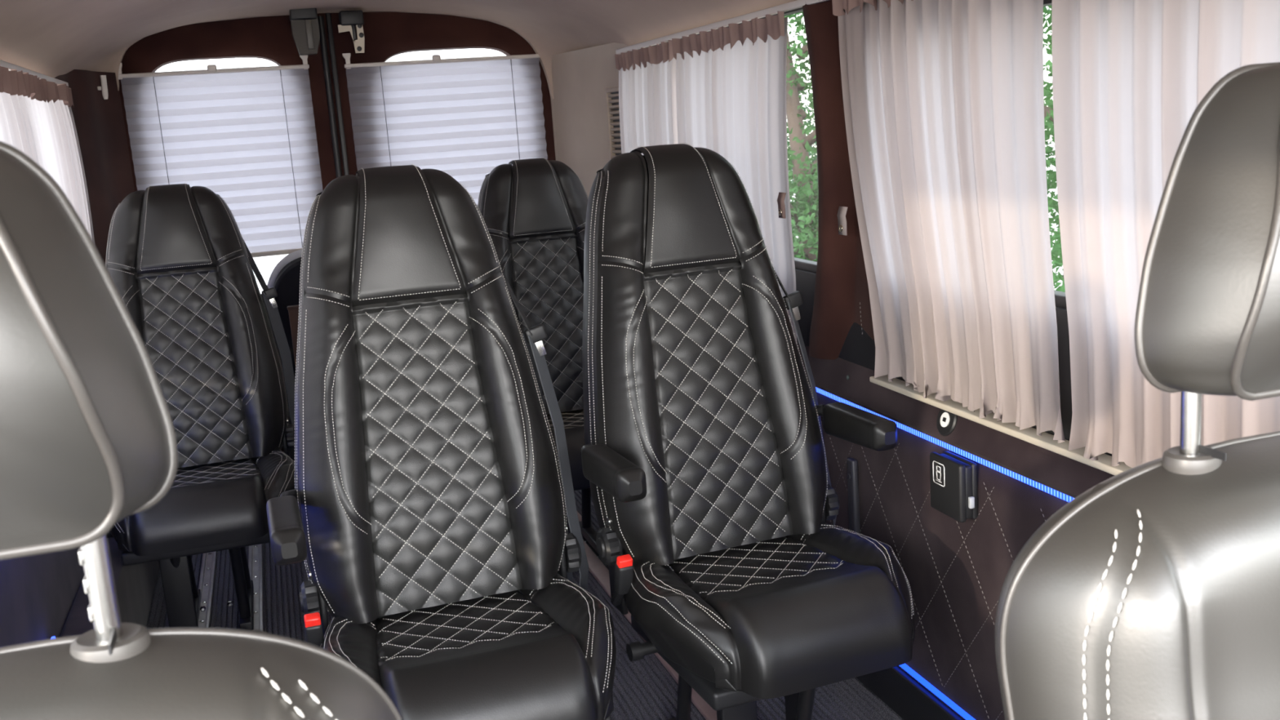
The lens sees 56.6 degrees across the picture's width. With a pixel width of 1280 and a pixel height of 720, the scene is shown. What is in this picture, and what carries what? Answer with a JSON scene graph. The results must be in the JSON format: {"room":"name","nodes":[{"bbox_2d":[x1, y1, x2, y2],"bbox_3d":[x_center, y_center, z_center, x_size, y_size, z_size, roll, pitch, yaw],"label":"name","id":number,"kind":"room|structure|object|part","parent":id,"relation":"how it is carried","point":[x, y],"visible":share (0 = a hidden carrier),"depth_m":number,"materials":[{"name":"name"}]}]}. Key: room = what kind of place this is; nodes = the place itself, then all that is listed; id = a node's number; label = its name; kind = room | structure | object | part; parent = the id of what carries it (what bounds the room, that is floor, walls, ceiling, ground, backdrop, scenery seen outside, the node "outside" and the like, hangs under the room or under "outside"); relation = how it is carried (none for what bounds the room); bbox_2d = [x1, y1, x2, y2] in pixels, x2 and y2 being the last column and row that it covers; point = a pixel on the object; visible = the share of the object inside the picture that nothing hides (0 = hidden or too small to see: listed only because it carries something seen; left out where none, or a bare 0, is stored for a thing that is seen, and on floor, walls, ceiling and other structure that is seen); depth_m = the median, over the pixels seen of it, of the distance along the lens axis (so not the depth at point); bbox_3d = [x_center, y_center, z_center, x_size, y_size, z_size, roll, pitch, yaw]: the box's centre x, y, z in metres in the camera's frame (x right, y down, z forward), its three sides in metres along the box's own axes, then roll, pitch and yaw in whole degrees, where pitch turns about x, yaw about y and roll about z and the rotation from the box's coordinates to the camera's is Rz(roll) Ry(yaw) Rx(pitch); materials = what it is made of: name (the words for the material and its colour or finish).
{"room":"vehicle interior","nodes":[
{"label":"vehicle interior","id":0,"kind":"room"},
{"bbox_2d":[0,546,84,647],"bbox_3d":[-0.987,0.280,1.437,0.060,1.660,5.200,-7,12,-17],"label":"wall","id":1,"kind":"structure","parent":0,"point":[38,593],"depth_m":2.53,"materials":[{"name":"brown fabric"}]},
{"bbox_2d":[0,59,68,85],"bbox_3d":[-1.240,-0.555,2.059,0.014,0.016,3.250,-7,12,-17],"label":"trim","id":2,"kind":"structure","parent":1,"relation":"attached to","point":[3,64],"depth_m":2.98,"materials":[{"name":"beige plastic"}]},
{"bbox_2d":[0,66,94,243],"bbox_3d":[-1.428,-0.287,2.804,0.081,0.779,1.835,-7,12,-17],"label":"curtain","id":3,"kind":"object","parent":1,"relation":"hanging from","point":[37,119],"visible":0.38,"depth_m":3.10,"materials":[{"name":"white fabric"}]},
{"bbox_2d":[59,537,159,637],"bbox_3d":[-1.376,0.679,3.089,0.090,0.280,2.400,-7,12,-17],"label":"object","id":4,"kind":"structure","parent":1,"relation":"attached to","point":[135,584],"depth_m":3.14,"materials":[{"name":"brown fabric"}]},
{"bbox_2d":[53,69,134,264],"bbox_3d":[-1.755,-0.221,3.957,0.187,1.750,0.720,-7,12,-17],"label":"pillar","id":5,"kind":"structure","parent":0,"point":[100,124],"depth_m":3.89,"materials":[{"name":"red fabric"}]},
{"bbox_2d":[97,75,108,99],"bbox_3d":[-1.747,-0.886,3.861,0.031,0.076,0.018,-7,12,-17],"label":"peg","id":6,"kind":"object","parent":5,"relation":"attached to","point":[104,87],"visible":1,"depth_m":3.86,"materials":[{"name":"beige plastic"}]},
{"bbox_2d":[118,55,323,257],"bbox_3d":[-1.463,-0.707,4.198,0.643,0.700,0.030,-7,12,-17],"label":"blind","id":7,"kind":"object","parent":5,"relation":"attached to","point":[247,136],"visible":0.85,"depth_m":4.21,"materials":[{"name":"fabric"}]},
{"bbox_3d":[-1.649,-0.664,4.139,0.002,0.634,0.002,-7,12,-17],"label":"cord","id":8,"kind":"part","parent":7,"relation":"part of","materials":[{"name":"grey fabric"}]},
{"bbox_3d":[-1.477,-1.006,4.138,0.631,0.014,0.016,-7,12,-17],"label":"head rail","id":9,"kind":"part","parent":7,"relation":"part of","materials":[{"name":"beige plastic"}]},
{"bbox_3d":[-1.433,-0.373,4.268,0.623,0.016,0.016,-7,12,-17],"label":"rail","id":10,"kind":"part","parent":7,"relation":"part of","materials":[{"name":"beige plastic"}]},
{"bbox_3d":[-1.250,-0.716,4.259,0.002,0.634,0.002,-7,12,-17],"label":"cord","id":11,"kind":"part","parent":7,"relation":"part of","materials":[{"name":"grey fabric"}]},
{"bbox_2d":[119,13,336,471],"bbox_3d":[-1.455,-0.336,4.323,0.774,1.790,0.045,-7,12,-17],"label":"door","id":12,"kind":"structure","parent":5,"relation":"in","point":[270,38],"depth_m":4.17,"materials":[{"name":"red fabric"}]},
{"bbox_2d":[288,8,319,55],"bbox_3d":[-1.169,-1.152,4.146,0.092,0.165,0.075,-7,12,-17],"label":"hinge","id":13,"kind":"object","parent":12,"relation":"attached to","point":[304,22],"depth_m":4.12,"materials":[{"name":"grey plastic"}]},
{"bbox_3d":[-1.147,-1.131,4.124,0.022,0.100,0.012,-7,12,-17],"label":"lever","id":14,"kind":"part","parent":13,"relation":"part of","materials":[{"name":"grey"}]},
{"bbox_2d":[317,13,349,177],"bbox_3d":[-1.068,-0.383,4.407,0.048,1.755,0.022,-7,12,-17],"label":"door frame","id":15,"kind":"structure","parent":5,"relation":"attached to","point":[321,20],"depth_m":4.29,"materials":[{"name":"black plastic"}]},
{"bbox_2d":[0,0,796,99],"bbox_3d":[-0.310,-0.659,1.876,1.860,0.390,5.330,-7,12,-17],"label":"ceiling","id":16,"kind":"structure","parent":0,"point":[53,38],"depth_m":3.63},
{"bbox_2d":[146,489,903,719],"bbox_3d":[-0.167,0.938,2.113,1.810,0.007,5.750,-7,12,-17],"label":"floor","id":17,"kind":"structure","parent":0,"point":[643,689],"depth_m":3.10,"materials":[{"name":"carpet"}]},
{"bbox_2d":[0,141,403,719],"bbox_3d":[-0.288,0.568,0.558,0.500,1.329,0.535,-7,12,-17],"label":"seat","id":18,"kind":"object","parent":17,"relation":"on","point":[88,443],"visible":1,"depth_m":0.63,"materials":[{"name":"grey leather"}]},
{"bbox_3d":[-0.308,0.131,0.679,0.016,0.140,0.014,-7,12,-17],"label":"headrest post","id":19,"kind":"part","parent":18,"relation":"part of","materials":[{"name":"silver metal"}]},
{"bbox_3d":[-0.331,0.474,0.660,0.468,0.600,0.206,-7,12,-17],"label":"backrest","id":20,"kind":"part","parent":18,"relation":"part of","materials":[{"name":"grey leather"}]},
{"bbox_2d":[198,551,217,626],"bbox_3d":[-1.270,0.736,3.453,0.043,0.016,1.800,-7,12,-17],"label":"rail","id":21,"kind":"object","parent":17,"relation":"on","point":[206,580],"visible":0.32,"depth_m":3.66,"materials":[{"name":"metal"}]},
{"bbox_2d":[248,543,263,631],"bbox_3d":[-1.131,0.717,3.494,0.043,0.016,1.800,-7,12,-17],"label":"rail","id":22,"kind":"object","parent":17,"relation":"on","point":[255,552],"visible":0.23,"depth_m":3.68,"materials":[{"name":"metal"}]},
{"bbox_2d":[105,182,295,630],"bbox_3d":[-1.208,0.140,3.247,0.558,1.218,0.736,-7,12,-17],"label":"passenger seat","id":23,"kind":"object","parent":22,"relation":"on","point":[180,261],"visible":0.75,"depth_m":3.30,"materials":[{"name":"black leather"}]},
{"bbox_3d":[-1.403,0.459,3.201,0.072,0.033,0.034,-7,12,-17],"label":"slide lever","id":24,"kind":"part","parent":23,"relation":"part of","materials":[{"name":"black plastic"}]},
{"bbox_3d":[-1.256,0.020,3.312,0.267,0.534,0.131,-7,12,-17],"label":"quilted panel","id":25,"kind":"part","parent":23,"relation":"part of","materials":[{"name":"black leather"}]},
{"bbox_2d":[128,457,268,555],"bbox_3d":[-1.178,0.354,3.198,0.330,0.138,0.546,-7,12,-17],"label":"seat cushion","id":26,"kind":"object","parent":23,"relation":"on","point":[209,501],"depth_m":2.98,"materials":[{"name":"black leather"}]},
{"bbox_3d":[-1.003,0.221,3.425,0.030,0.075,0.077,-7,12,-17],"label":"recline knob","id":27,"kind":"part","parent":23,"relation":"part of","materials":[{"name":"black plastic"}]},
{"bbox_2d":[266,248,302,457],"bbox_3d":[-1.029,0.073,4.179,0.506,0.948,0.123,-7,12,-17],"label":"seatback","id":28,"kind":"object","parent":17,"relation":"on","point":[285,277],"visible":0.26,"depth_m":4.03,"materials":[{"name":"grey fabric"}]},
{"bbox_2d":[287,305,298,369],"bbox_3d":[-0.951,0.201,3.972,0.345,0.808,0.034,-7,12,-17],"label":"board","id":29,"kind":"object","parent":17,"relation":"on","point":[293,310],"visible":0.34,"depth_m":3.85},
{"bbox_2d":[266,164,616,719],"bbox_3d":[-0.357,0.292,2.108,0.572,1.252,0.747,-6,12,-12],"label":"passenger seat","id":30,"kind":"object","parent":17,"relation":"on","point":[428,495],"visible":0.96,"depth_m":2.16,"materials":[{"name":"black leather"}]},
{"bbox_3d":[-0.582,0.282,1.952,0.053,0.065,0.225,-8,12,-18],"label":"armrest","id":31,"kind":"part","parent":30,"relation":"part of","materials":[{"name":"black plastic"}]},
{"bbox_3d":[-0.598,0.436,2.149,0.030,0.077,0.077,-8,12,-18],"label":"recline knob","id":32,"kind":"part","parent":30,"relation":"part of","materials":[{"name":"black plastic"}]},
{"bbox_3d":[-0.384,0.167,2.180,0.267,0.549,0.131,-8,12,-18],"label":"quilted panel","id":33,"kind":"part","parent":30,"relation":"part of","materials":[{"name":"black leather"}]},
{"bbox_2d":[376,590,598,719],"bbox_3d":[-0.301,0.508,2.070,0.330,0.142,0.546,-8,12,-18],"label":"seat cushion","id":34,"kind":"object","parent":30,"relation":"on","point":[442,655],"depth_m":1.91,"materials":[{"name":"black leather"}]},
{"bbox_3d":[-0.133,0.373,2.301,0.030,0.077,0.077,-8,12,-18],"label":"recline knob","id":35,"kind":"part","parent":30,"relation":"part of","materials":[{"name":"black plastic"}]},
{"bbox_2d":[576,510,760,719],"bbox_3d":[0.152,0.767,2.798,0.104,0.014,3.700,-7,12,-17],"label":"rail","id":36,"kind":"object","parent":17,"relation":"on","point":[600,571],"visible":0.09,"depth_m":3.41,"materials":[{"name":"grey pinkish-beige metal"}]},
{"bbox_2d":[477,157,598,553],"bbox_3d":[-0.230,0.009,3.572,0.588,1.211,0.729,-7,12,-17],"label":"passenger seat","id":37,"kind":"object","parent":36,"relation":"on","point":[533,211],"visible":0.36,"depth_m":3.63,"materials":[{"name":"black leather"}]},
{"bbox_3d":[-0.261,-0.112,3.641,0.267,0.531,0.131,-7,12,-17],"label":"quilted panel","id":38,"kind":"part","parent":37,"relation":"part of","materials":[{"name":"black leather"}]},
{"bbox_2d":[546,408,589,484],"bbox_3d":[-0.184,0.220,3.526,0.330,0.137,0.546,-7,12,-17],"label":"seat cushion","id":39,"kind":"object","parent":37,"relation":"on","point":[573,419],"depth_m":3.29,"materials":[{"name":"black leather"}]},
{"bbox_2d":[580,142,915,719],"bbox_3d":[0.189,0.216,2.294,0.597,1.252,0.729,-8,12,-20],"label":"passenger seat","id":40,"kind":"object","parent":36,"relation":"on","point":[704,458],"visible":1,"depth_m":2.32,"materials":[{"name":"black leather"}]},
{"bbox_3d":[-0.065,0.364,2.318,0.030,0.077,0.077,-8,12,-20],"label":"recline knob","id":41,"kind":"part","parent":40,"relation":"part of","materials":[{"name":"black plastic"}]},
{"bbox_3d":[-0.049,0.206,2.141,0.053,0.065,0.225,-8,12,-20],"label":"armrest","id":42,"kind":"part","parent":40,"relation":"part of","materials":[{"name":"black leather"}]},
{"bbox_3d":[0.014,0.544,2.239,0.072,0.034,0.034,-8,12,-20],"label":"slide lever","id":43,"kind":"part","parent":40,"relation":"part of","materials":[{"name":"black plastic"}]},
{"bbox_3d":[0.146,0.093,2.359,0.267,0.549,0.131,-8,12,-20],"label":"quilted panel","id":44,"kind":"part","parent":40,"relation":"part of","materials":[{"name":"black leather"}]},
{"bbox_2d":[668,536,912,698],"bbox_3d":[0.237,0.434,2.251,0.330,0.142,0.546,-8,12,-20],"label":"seat cushion","id":45,"kind":"object","parent":40,"relation":"on","point":[792,616],"depth_m":2.05,"materials":[{"name":"black leather"}]},
{"bbox_3d":[0.393,0.297,2.490,0.030,0.077,0.077,-8,12,-20],"label":"recline knob","id":46,"kind":"part","parent":40,"relation":"part of","materials":[{"name":"black plastic"}]},
{"bbox_3d":[0.438,0.136,2.379,0.053,0.065,0.225,-8,12,-20],"label":"armrest","id":47,"kind":"part","parent":40,"relation":"part of","materials":[{"name":"black leather"}]},
{"bbox_2d":[995,62,1279,719],"bbox_3d":[0.582,0.460,0.817,0.500,1.326,0.535,-7,12,-17],"label":"seat","id":48,"kind":"object","parent":17,"relation":"on","point":[1153,593],"visible":1,"depth_m":0.84,"materials":[{"name":"grey leather"}]},
{"bbox_3d":[0.539,0.365,0.917,0.468,0.600,0.206,-7,12,-17],"label":"backrest","id":49,"kind":"part","parent":48,"relation":"part of","materials":[{"name":"grey leather"}]},
{"bbox_3d":[0.415,0.056,0.895,0.014,0.140,0.014,-7,12,-17],"label":"headrest post","id":50,"kind":"part","parent":48,"relation":"part of","materials":[{"name":"silver metal"}]},
{"bbox_2d":[550,42,628,196],"bbox_3d":[-0.132,-0.420,4.375,0.160,1.750,0.830,-7,12,-17],"label":"wall","id":51,"kind":"structure","parent":0,"point":[581,77],"depth_m":4.29,"materials":[{"name":"beige plastic"}]},
{"bbox_2d":[320,11,555,176],"bbox_3d":[-0.661,-0.440,4.560,0.896,1.790,0.045,-7,12,-17],"label":"door","id":52,"kind":"structure","parent":51,"relation":"in","point":[387,34],"depth_m":4.35,"materials":[{"name":"red fabric"}]},
{"bbox_2d":[337,9,364,53],"bbox_3d":[-1.020,-1.157,4.196,0.090,0.145,0.060,-7,12,-17],"label":"hinge","id":53,"kind":"object","parent":52,"relation":"attached to","point":[348,20],"depth_m":4.17,"materials":[{"name":"beige metal"}]},
{"bbox_3d":[-1.014,-1.130,4.181,0.086,0.098,0.006,-7,12,-17],"label":"plate","id":54,"kind":"part","parent":53,"relation":"part of","materials":[{"name":"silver metal"}]},
{"bbox_2d":[342,53,547,205],"bbox_3d":[-0.700,-0.819,4.424,0.724,0.662,0.030,-7,12,-17],"label":"blind","id":55,"kind":"object","parent":51,"relation":"attached to","point":[463,118],"visible":0.64,"depth_m":4.41,"materials":[{"name":"fabric"}]},
{"bbox_3d":[-0.920,-0.772,4.355,0.002,0.596,0.002,-7,12,-17],"label":"cord","id":56,"kind":"part","parent":55,"relation":"part of","materials":[{"name":"grey fabric"}]},
{"bbox_3d":[-0.718,-1.100,4.366,0.722,0.014,0.016,-7,12,-17],"label":"head rail","id":57,"kind":"part","parent":55,"relation":"part of","materials":[{"name":"beige plastic"}]},
{"bbox_3d":[-0.462,-0.832,4.492,0.002,0.596,0.002,-7,12,-17],"label":"cord","id":58,"kind":"part","parent":55,"relation":"part of","materials":[{"name":"grey fabric"}]},
{"bbox_2d":[604,87,622,159],"bbox_3d":[-0.067,-0.761,4.014,0.022,0.314,0.180,-8,12,-20],"label":"air vent","id":59,"kind":"object","parent":51,"relation":"in","point":[613,98],"visible":0.37,"depth_m":4.05,"materials":[{"name":"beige plastic"}]},
{"bbox_2d":[614,40,678,155],"bbox_3d":[0.043,-0.568,3.678,0.063,0.779,0.560,-7,12,-17],"label":"curtain","id":60,"kind":"object","parent":51,"relation":"hanging from","point":[647,96],"visible":0.47,"depth_m":3.62,"materials":[{"name":"white fabric"}]},
{"bbox_2d":[615,0,829,54],"bbox_3d":[0.629,-0.613,1.692,0.014,0.016,4.640,-7,12,-17],"label":"trim","id":61,"kind":"structure","parent":51,"relation":"attached to","point":[797,4],"depth_m":2.96,"materials":[{"name":"beige plastic"}]},
{"bbox_2d":[671,11,796,344],"bbox_3d":[0.242,-0.454,3.044,0.053,0.779,0.736,-7,12,-16],"label":"curtain","id":62,"kind":"object","parent":61,"relation":"hanging from","point":[731,81],"visible":0.64,"depth_m":2.89,"materials":[{"name":"white fabric"}]},
{"bbox_2d":[831,0,1065,443],"bbox_3d":[0.544,-0.312,2.153,0.072,0.787,0.726,-7,12,-17],"label":"curtain","id":63,"kind":"object","parent":61,"relation":"hanging from","point":[944,100],"visible":1,"depth_m":2.09,"materials":[{"name":"beige fabric"}]},
{"bbox_2d":[794,146,818,273],"bbox_3d":[0.214,-0.541,3.412,0.030,0.820,1.505,-7,12,-17],"label":"window","id":64,"kind":"structure","parent":51,"relation":"in","point":[800,264],"depth_m":2.87,"materials":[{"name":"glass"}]},
{"bbox_2d":[638,0,1111,456],"bbox_3d":[0.694,-0.305,1.874,0.030,0.920,5.100,-7,12,-17],"label":"window frame","id":65,"kind":"structure","parent":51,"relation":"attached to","point":[857,349],"depth_m":2.61,"materials":[{"name":"black plastic"}]},
{"bbox_2d":[802,0,874,359],"bbox_3d":[0.440,-0.404,2.580,0.110,0.860,0.450,-7,12,-17],"label":"wall pillar","id":66,"kind":"structure","parent":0,"point":[842,300],"depth_m":2.56,"materials":[{"name":"red fabric"}]},
{"bbox_2d":[796,342,1115,719],"bbox_3d":[0.731,0.501,2.031,0.051,0.756,5.000,-7,12,-17],"label":"wall","id":67,"kind":"structure","parent":0,"point":[956,571],"depth_m":2.37,"materials":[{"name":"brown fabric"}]},
{"bbox_2d":[846,457,860,534],"bbox_3d":[0.483,0.321,2.697,0.020,0.200,0.030,-7,12,-17],"label":"anchor","id":68,"kind":"object","parent":67,"relation":"attached to","point":[851,463],"visible":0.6,"depth_m":2.69,"materials":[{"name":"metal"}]},
{"bbox_2d":[856,666,963,719],"bbox_3d":[0.735,0.820,2.090,0.016,0.105,5.000,-7,12,-17],"label":"baseboard","id":69,"kind":"structure","parent":67,"relation":"attached to","point":[907,698],"depth_m":2.56,"materials":[{"name":"black plastic"}]},
{"bbox_2d":[898,663,975,719],"bbox_3d":[0.768,0.774,1.985,0.008,0.012,2.200,-7,12,-17],"label":"light strip","id":70,"kind":"object","parent":67,"relation":"attached to","point":[960,711],"visible":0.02,"depth_m":2.45,"materials":[{"name":"blue plastic"}]},
{"bbox_2d":[815,386,1074,502],"bbox_3d":[0.744,0.246,1.862,0.008,0.015,2.160,-7,12,-17],"label":"light strip","id":71,"kind":"object","parent":67,"relation":"attached to","point":[988,464],"visible":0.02,"depth_m":2.24,"materials":[{"name":"blue plastic"}]},
{"bbox_2d":[936,408,957,435],"bbox_3d":[0.590,0.116,2.284,0.024,0.060,0.062,-7,12,-17],"label":"socket","id":72,"kind":"object","parent":67,"relation":"attached to","point":[946,422],"visible":0.92,"depth_m":2.28,"materials":[{"name":"black plastic"}]},
{"bbox_2d":[929,451,977,522],"bbox_3d":[0.596,0.239,2.252,0.042,0.112,0.113,-7,12,-17],"label":"cup holder","id":73,"kind":"object","parent":67,"relation":"attached to","point":[953,477],"visible":1,"depth_m":2.22,"materials":[{"name":"black plastic"}]},
{"bbox_2d":[869,374,1132,475],"bbox_3d":[0.951,0.287,1.125,0.040,0.012,2.960,-7,12,-17],"label":"sill","id":74,"kind":"structure","parent":67,"relation":"attached to","point":[1104,463],"depth_m":2.05,"materials":[{"name":"beige plastic"}]},
{"bbox_2d":[1051,0,1279,467],"bbox_3d":[0.757,-0.187,1.472,0.066,0.791,0.762,-8,12,-17],"label":"curtain","id":75,"kind":"object","parent":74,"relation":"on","point":[1130,77],"visible":0.6,"depth_m":1.69,"materials":[{"name":"white fabric"}]},
{"bbox_2d":[1053,290,1066,308],"bbox_3d":[0.962,-0.125,1.092,0.030,0.820,3.210,-7,12,-17],"label":"window","id":76,"kind":"structure","parent":67,"relation":"in","point":[1060,296],"depth_m":1.96,"materials":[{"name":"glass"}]},
{"label":"outside","id":77,"kind":"structure","parent":0,"visible":0},
{"bbox_2d":[790,142,1063,290],"bbox_3d":[3.375,0.433,6.495,70.000,0.001,70.000,-7,12,-17],"label":"ground","id":78,"kind":"structure","parent":77,"point":[1053,167],"depth_m":21.52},
{"bbox_2d":[155,48,506,293],"bbox_3d":[-5.354,-2.647,11.123,8.000,5.400,6.800,-7,12,-17],"label":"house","id":79,"kind":"structure","parent":78,"relation":"on","point":[265,264],"depth_m":9.06,"materials":[{"name":"white"}]},
{"bbox_2d":[784,11,818,262],"bbox_3d":[1.139,-1.432,7.495,2.275,3.661,2.137,-9,13,-24],"label":"leafy tree","id":80,"kind":"object","parent":78,"relation":"on","point":[804,185],"visible":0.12,"depth_m":7.43,"materials":[{"name":"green plant"}]},
{"bbox_2d":[786,5,1051,204],"bbox_3d":[2.282,-2.884,10.870,3.067,4.910,3.136,-7,12,-12],"label":"leafy tree","id":81,"kind":"object","parent":78,"relation":"on","point":[809,121],"visible":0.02,"depth_m":11.49,"materials":[{"name":"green plant"}]},
{"bbox_2d":[797,4,1065,292],"bbox_3d":[1.992,-1.117,5.417,2.355,3.653,2.395,-7,12,-13],"label":"leafy tree","id":82,"kind":"object","parent":78,"relation":"on","point":[1056,251],"visible":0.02,"depth_m":5.43,"materials":[{"name":"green plant"}]}
]}

